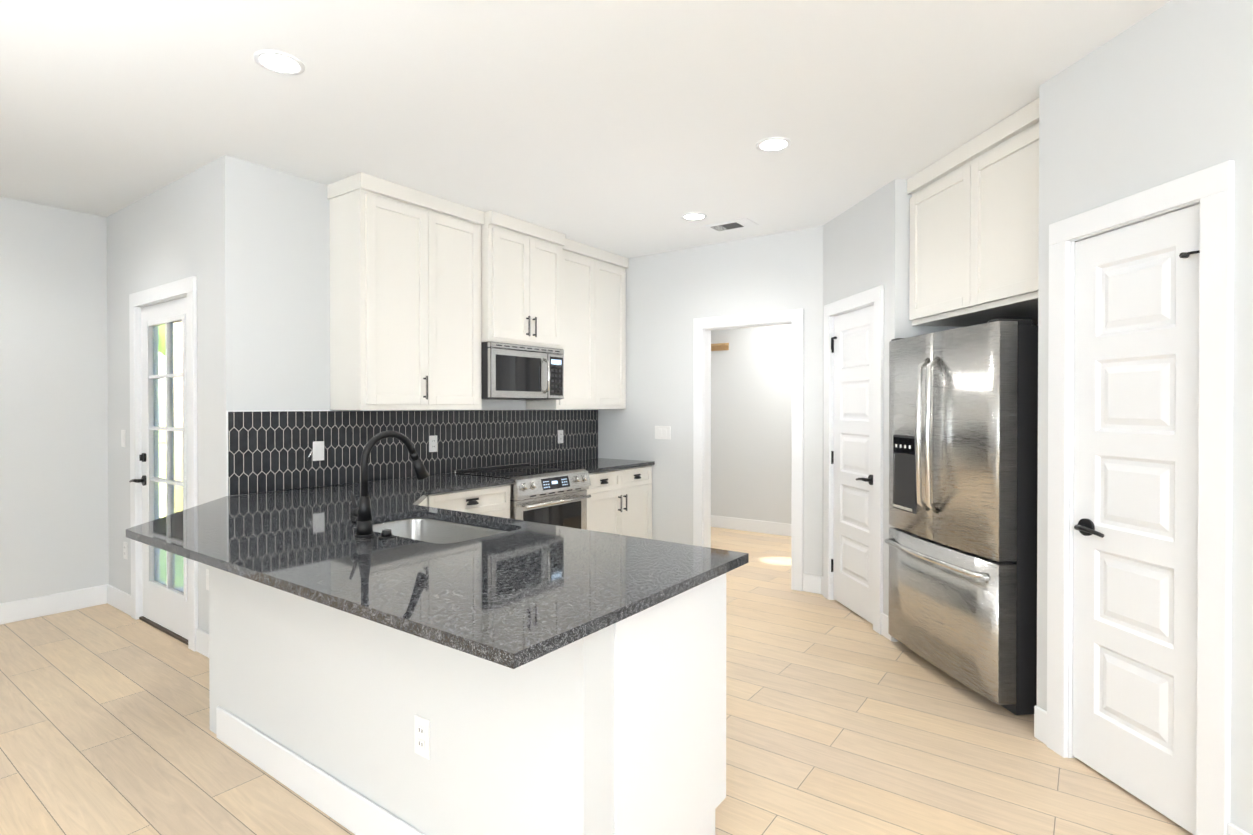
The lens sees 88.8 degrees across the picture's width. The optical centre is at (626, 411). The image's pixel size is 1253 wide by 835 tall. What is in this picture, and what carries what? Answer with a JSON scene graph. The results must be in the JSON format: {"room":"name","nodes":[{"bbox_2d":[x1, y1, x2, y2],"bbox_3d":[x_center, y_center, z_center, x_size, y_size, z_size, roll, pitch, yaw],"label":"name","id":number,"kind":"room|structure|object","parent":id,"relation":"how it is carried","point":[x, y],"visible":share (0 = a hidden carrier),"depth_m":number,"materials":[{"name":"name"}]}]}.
{"room":"kitchen","nodes":[
{"label":"kitchen","id":0,"kind":"room"},
{"bbox_2d":[0,196,108,602],"bbox_3d":[-5.375,0.006,2.314,0.115,2.740,5.600,0,0,36],"label":"wall","id":1,"kind":"structure","parent":0,"point":[53,422],"depth_m":4.30,"materials":[{"name":"white paint"}]},
{"bbox_2d":[0,585,103,624],"bbox_3d":[-5.314,1.309,2.297,0.014,0.135,5.570,0,0,36],"label":"baseboard","id":2,"kind":"structure","parent":1,"relation":"attached to","point":[24,609],"depth_m":4.29,"materials":[{"name":"white wood"}]},
{"bbox_2d":[107,155,248,632],"bbox_3d":[-2.928,-0.006,4.069,2.015,2.740,0.115,0,0,36],"label":"wall","id":3,"kind":"structure","parent":0,"point":[194,223],"depth_m":3.63,"materials":[{"name":"white paint"}]},
{"bbox_2d":[104,584,130,615],"bbox_3d":[-3.473,1.294,4.394,0.492,0.135,0.014,0,0,36],"label":"baseboard","id":4,"kind":"structure","parent":3,"relation":"attached to","point":[121,600],"depth_m":4.41,"materials":[{"name":"white wood"}]},
{"bbox_2d":[121,430,125,446],"bbox_3d":[-3.420,0.182,4.350,0.070,0.115,0.009,0,0,36],"label":"light switch","id":5,"kind":"object","parent":3,"relation":"attached to","point":[123,432],"depth_m":4.34,"materials":[{"name":"white plastic"}]},
{"bbox_2d":[123,542,127,559],"bbox_3d":[-3.396,0.942,4.338,0.070,0.115,0.008,0,0,36],"label":"outlet","id":6,"kind":"object","parent":3,"relation":"attached to","point":[125,545],"depth_m":4.33,"materials":[{"name":"white plastic"}]},
{"bbox_2d":[129,297,187,644],"bbox_3d":[-2.859,0.343,3.985,0.896,2.041,0.144,0,0,36],"label":"patio door","id":7,"kind":"structure","parent":3,"relation":"in","point":[163,459],"depth_m":4.01,"materials":[{"name":"white wood"}]},
{"bbox_2d":[129,276,197,651],"bbox_3d":[-2.830,0.297,3.987,1.019,2.136,0.134,0,0,36],"label":"trim","id":8,"kind":"structure","parent":3,"relation":"attached to","point":[186,287],"depth_m":3.98,"materials":[{"name":"white wood"}]},
{"bbox_2d":[196,628,208,657],"bbox_3d":[-2.300,1.300,3.543,0.369,0.135,0.014,0,0,36],"label":"baseboard","id":9,"kind":"structure","parent":3,"relation":"attached to","point":[202,637],"depth_m":3.59,"materials":[{"name":"white wood"}]},
{"bbox_2d":[206,569,208,589],"bbox_3d":[-2.324,0.938,3.560,0.070,0.115,0.009,0,0,36],"label":"outlet","id":10,"kind":"object","parent":3,"relation":"attached to","point":[207,571],"depth_m":3.56,"materials":[{"name":"white plastic"}]},
{"bbox_2d":[209,566,613,834],"bbox_3d":[-1.095,0.933,2.524,2.775,0.883,0.445,0,0,36],"label":"wall","id":11,"kind":"structure","parent":0,"point":[343,697],"depth_m":1.89,"materials":[{"name":"white paint"}]},
{"bbox_2d":[216,706,423,834],"bbox_3d":[-0.914,1.310,2.112,1.995,0.135,0.014,0,0,36],"label":"baseboard","id":12,"kind":"structure","parent":11,"relation":"attached to","point":[340,803],"depth_m":2.25,"materials":[{"name":"white wood"}]},
{"bbox_2d":[414,714,429,759],"bbox_3d":[-0.603,0.959,1.887,0.070,0.115,0.008,0,0,36],"label":"outlet","id":13,"kind":"object","parent":11,"relation":"attached to","point":[422,734],"depth_m":1.88,"materials":[{"name":"white plastic"}]},
{"bbox_2d":[248,162,596,410],"bbox_3d":[-1.189,-0.011,4.849,0.115,2.740,3.190,0,0,36],"label":"wall","id":14,"kind":"structure","parent":0,"point":[289,282],"depth_m":3.70,"materials":[{"name":"white paint"}]},
{"bbox_2d":[307,441,323,460],"bbox_3d":[-1.850,0.236,3.802,0.029,0.115,0.124,0,0,15],"label":"outlet","id":15,"kind":"object","parent":14,"relation":"attached to","point":[318,446],"depth_m":3.82,"materials":[{"name":"white plastic"}]},
{"bbox_2d":[327,172,438,409],"bbox_3d":[-1.513,-0.693,4.001,0.348,1.363,0.513,0,0,36],"label":"upper cabinet","id":16,"kind":"object","parent":14,"relation":"attached to","point":[429,293],"depth_m":3.85,"materials":[{"name":"white paint"}]},
{"bbox_2d":[226,410,597,495],"bbox_3d":[-1.206,0.215,4.720,0.010,0.457,3.189,0,0,36],"label":"tile backsplash","id":17,"kind":"structure","parent":14,"relation":"attached to","point":[267,451],"depth_m":4.19,"materials":[{"name":"black tile"}]},
{"bbox_2d":[429,435,436,451],"bbox_3d":[-1.357,0.226,4.497,0.008,0.115,0.070,0,0,36],"label":"outlet","id":18,"kind":"object","parent":14,"relation":"attached to","point":[432,439],"depth_m":4.49,"materials":[{"name":"white plastic"}]},
{"bbox_2d":[439,197,482,409],"bbox_3d":[-1.281,-0.695,4.320,0.348,1.363,0.514,0,0,36],"label":"upper cabinet","id":19,"kind":"object","parent":14,"relation":"attached to","point":[460,226],"depth_m":4.28,"materials":[{"name":"white paint"}]},
{"bbox_2d":[483,210,566,351],"bbox_3d":[-0.878,-0.934,4.815,0.418,0.892,0.760,0,0,36],"label":"upper cabinet","id":20,"kind":"object","parent":14,"relation":"attached to","point":[525,263],"depth_m":4.65,"materials":[{"name":"white paint"}]},
{"bbox_2d":[481,342,563,399],"bbox_3d":[-0.854,-0.288,4.802,0.473,0.390,0.755,0,0,36],"label":"microwave","id":21,"kind":"object","parent":20,"relation":"attached to","point":[515,372],"visible":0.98,"depth_m":4.63,"materials":[{"name":"grey metal"}]},
{"bbox_2d":[558,430,562,442],"bbox_3d":[-0.573,0.219,5.577,0.008,0.115,0.070,0,0,36],"label":"outlet","id":22,"kind":"object","parent":14,"relation":"attached to","point":[560,432],"depth_m":5.57,"materials":[{"name":"white plastic"}]},
{"bbox_2d":[526,239,602,408],"bbox_3d":[-0.527,-0.702,5.360,0.348,1.363,0.528,0,0,36],"label":"upper cabinet","id":23,"kind":"object","parent":14,"relation":"attached to","point":[583,358],"depth_m":5.31,"materials":[{"name":"white paint"}]},
{"bbox_2d":[603,250,628,408],"bbox_3d":[-0.288,-0.704,5.690,0.348,1.363,0.526,0,0,36],"label":"upper cabinet","id":24,"kind":"object","parent":14,"relation":"attached to","point":[614,265],"depth_m":5.66,"materials":[{"name":"white paint"}]},
{"bbox_2d":[0,0,1171,257],"bbox_3d":[0.017,-1.409,1.528,9.755,0.100,10.955,0,0,36],"label":"ceiling","id":25,"kind":"structure","parent":0,"point":[630,128],"depth_m":2.78,"materials":[{"name":"white paint"}]},
{"bbox_2d":[254,50,304,75],"bbox_3d":[-1.356,-1.361,2.502,0.176,0.006,0.176,0,0,36],"label":"recessed light","id":26,"kind":"object","parent":25,"relation":"in","point":[278,62],"visible":1,"depth_m":2.50,"materials":[{"name":"white plastic"}]},
{"bbox_2d":[682,213,706,220],"bbox_3d":[0.478,-1.375,4.520,0.176,0.006,0.176,0,0,36],"label":"recessed light","id":27,"kind":"object","parent":25,"relation":"in","point":[694,216],"visible":0.98,"depth_m":4.51,"materials":[{"name":"white plastic"}]},
{"bbox_2d":[701,218,758,232],"bbox_3d":[0.765,-1.375,4.745,0.370,0.010,0.210,0,0,36],"label":"ceiling vent","id":28,"kind":"object","parent":25,"relation":"in","point":[731,225],"visible":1,"depth_m":4.72,"materials":[{"name":"white metal"}]},
{"bbox_2d":[756,137,790,151],"bbox_3d":[0.754,-1.367,3.282,0.176,0.006,0.176,0,0,36],"label":"recessed light","id":29,"kind":"object","parent":25,"relation":"in","point":[774,144],"visible":1,"depth_m":3.28,"materials":[{"name":"white plastic"}]},
{"bbox_2d":[0,527,1192,834],"bbox_3d":[0.017,1.431,1.548,9.755,0.100,10.955,0,0,36],"label":"floor","id":30,"kind":"structure","parent":0,"point":[840,719],"depth_m":2.64,"materials":[{"name":"brown wood"}]},
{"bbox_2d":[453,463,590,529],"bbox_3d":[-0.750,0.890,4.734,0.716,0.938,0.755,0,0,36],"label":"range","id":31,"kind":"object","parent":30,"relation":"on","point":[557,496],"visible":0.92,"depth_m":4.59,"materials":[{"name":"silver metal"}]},
{"bbox_2d":[589,467,651,490],"bbox_3d":[-0.294,0.913,5.454,0.620,0.884,0.932,0,0,36],"label":"drawer","id":32,"kind":"object","parent":30,"relation":"on","point":[636,478],"depth_m":5.35,"materials":[{"name":"white paint"}]},
{"bbox_2d":[534,459,653,474],"bbox_3d":[-0.288,0.455,5.446,0.644,0.030,0.937,0,0,36],"label":"countertop","id":33,"kind":"structure","parent":32,"relation":"on","point":[592,466],"depth_m":5.33,"materials":[{"name":"grey stone"}]},
{"bbox_2d":[614,575,725,834],"bbox_3d":[-0.192,0.936,2.120,0.847,0.884,0.607,0,0,36],"label":"base cabinet","id":34,"kind":"object","parent":30,"relation":"on","point":[670,658],"depth_m":1.84,"materials":[{"name":"white paint"}]},
{"bbox_2d":[126,473,748,668],"bbox_3d":[-0.745,0.472,2.940,2.848,0.030,2.134,0,0,36],"label":"countertop","id":35,"kind":"structure","parent":34,"relation":"on","point":[511,599],"depth_m":1.99,"materials":[{"name":"grey stone"}]},
{"bbox_2d":[346,431,433,538],"bbox_3d":[-0.882,0.266,2.450,0.193,0.388,0.312,0,0,36],"label":"faucet","id":36,"kind":"object","parent":35,"relation":"on","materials":[{"name":"black metal"}]},
{"bbox_2d":[378,515,513,542],"bbox_3d":[-0.798,0.581,2.586,0.746,0.206,0.446,0,0,36],"label":"sink","id":37,"kind":"object","parent":35,"relation":"in","point":[430,527],"depth_m":2.86,"materials":[{"name":"silver metal"}]},
{"bbox_2d":[885,319,1037,714],"bbox_3d":[1.944,0.476,3.342,0.891,1.787,0.910,0,0,-8],"label":"refrigerator","id":38,"kind":"object","parent":30,"relation":"on","point":[961,541],"visible":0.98,"depth_m":3.02,"materials":[{"name":"grey metal"}]},
{"bbox_2d":[597,226,822,575],"bbox_3d":[0.752,-0.015,5.341,2.450,2.740,0.115,0,0,36],"label":"wall","id":39,"kind":"structure","parent":0,"point":[671,296],"depth_m":5.44,"materials":[{"name":"white paint"}]},
{"bbox_2d":[655,426,670,438],"bbox_3d":[0.314,0.184,5.582,0.162,0.115,0.010,0,0,36],"label":"light switch","id":40,"kind":"object","parent":39,"relation":"attached to","point":[661,432],"depth_m":5.58,"materials":[{"name":"white plastic"}]},
{"bbox_2d":[693,310,788,547],"bbox_3d":[0.985,0.289,5.162,0.948,2.136,0.135,0,0,36],"label":"trim","id":41,"kind":"structure","parent":39,"relation":"attached to","point":[702,327],"depth_m":5.36,"materials":[{"name":"white wood"}]},
{"bbox_2d":[789,285,883,634],"bbox_3d":[1.520,0.294,4.309,0.577,2.136,0.606,0,0,36],"label":"trim","id":42,"kind":"structure","parent":39,"relation":"attached to","point":[874,296],"depth_m":4.62,"materials":[{"name":"white wood"}]},
{"bbox_2d":[711,324,791,523],"bbox_3d":[2.049,-0.025,6.759,3.115,2.740,0.115,0,0,36],"label":"wall","id":43,"kind":"structure","parent":0,"point":[751,423],"depth_m":7.13,"materials":[{"name":"white paint"}]},
{"bbox_2d":[711,343,728,350],"bbox_3d":[1.048,-0.744,7.346,0.230,0.080,0.098,0,0,36],"label":"shelf","id":44,"kind":"object","parent":43,"relation":"attached to","point":[719,346],"visible":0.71,"depth_m":7.35,"materials":[{"name":"brown wood"}]},
{"bbox_2d":[711,515,790,535],"bbox_3d":[2.058,1.279,6.682,3.000,0.135,0.014,0,0,36],"label":"baseboard","id":45,"kind":"structure","parent":43,"relation":"attached to","point":[784,529],"depth_m":7.15,"materials":[{"name":"white wood"}]},
{"bbox_2d":[822,0,1252,834],"bbox_3d":[1.749,0.001,3.005,2.940,2.740,3.090,0,0,36],"label":"wall","id":46,"kind":"structure","parent":0,"point":[1162,94],"depth_m":2.23,"materials":[{"name":"white paint"}]},
{"bbox_2d":[831,305,873,623],"bbox_3d":[1.519,0.335,4.315,0.095,2.030,0.623,0,0,-8],"label":"pantry door","id":47,"kind":"structure","parent":46,"relation":"in","point":[852,343],"depth_m":4.32,"materials":[{"name":"white wood"}]},
{"bbox_2d":[907,98,1038,326],"bbox_3d":[2.110,-0.938,3.296,1.279,0.863,1.293,0,0,36],"label":"upper cabinet","id":48,"kind":"object","parent":46,"relation":"attached to","point":[974,231],"visible":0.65,"depth_m":2.88,"materials":[{"name":"white paint"}]},
{"bbox_2d":[1073,204,1199,834],"bbox_3d":[1.790,0.349,2.273,0.095,2.030,0.518,0,0,-8],"label":"closet door","id":49,"kind":"structure","parent":46,"relation":"in","point":[1136,448],"depth_m":2.26,"materials":[{"name":"white wood"}]},
{"bbox_2d":[1047,160,1234,834],"bbox_3d":[1.791,0.308,2.277,0.511,2.136,0.530,0,0,36],"label":"trim","id":50,"kind":"structure","parent":46,"relation":"attached to","point":[1211,190],"depth_m":2.01,"materials":[{"name":"white wood"}]},
{"bbox_2d":[1228,823,1250,834],"bbox_3d":[1.892,1.315,1.445,0.694,0.135,0.730,0,0,36],"label":"baseboard","id":51,"kind":"structure","parent":46,"relation":"attached to","point":[1233,829],"depth_m":1.92,"materials":[{"name":"white wood"}]}
]}

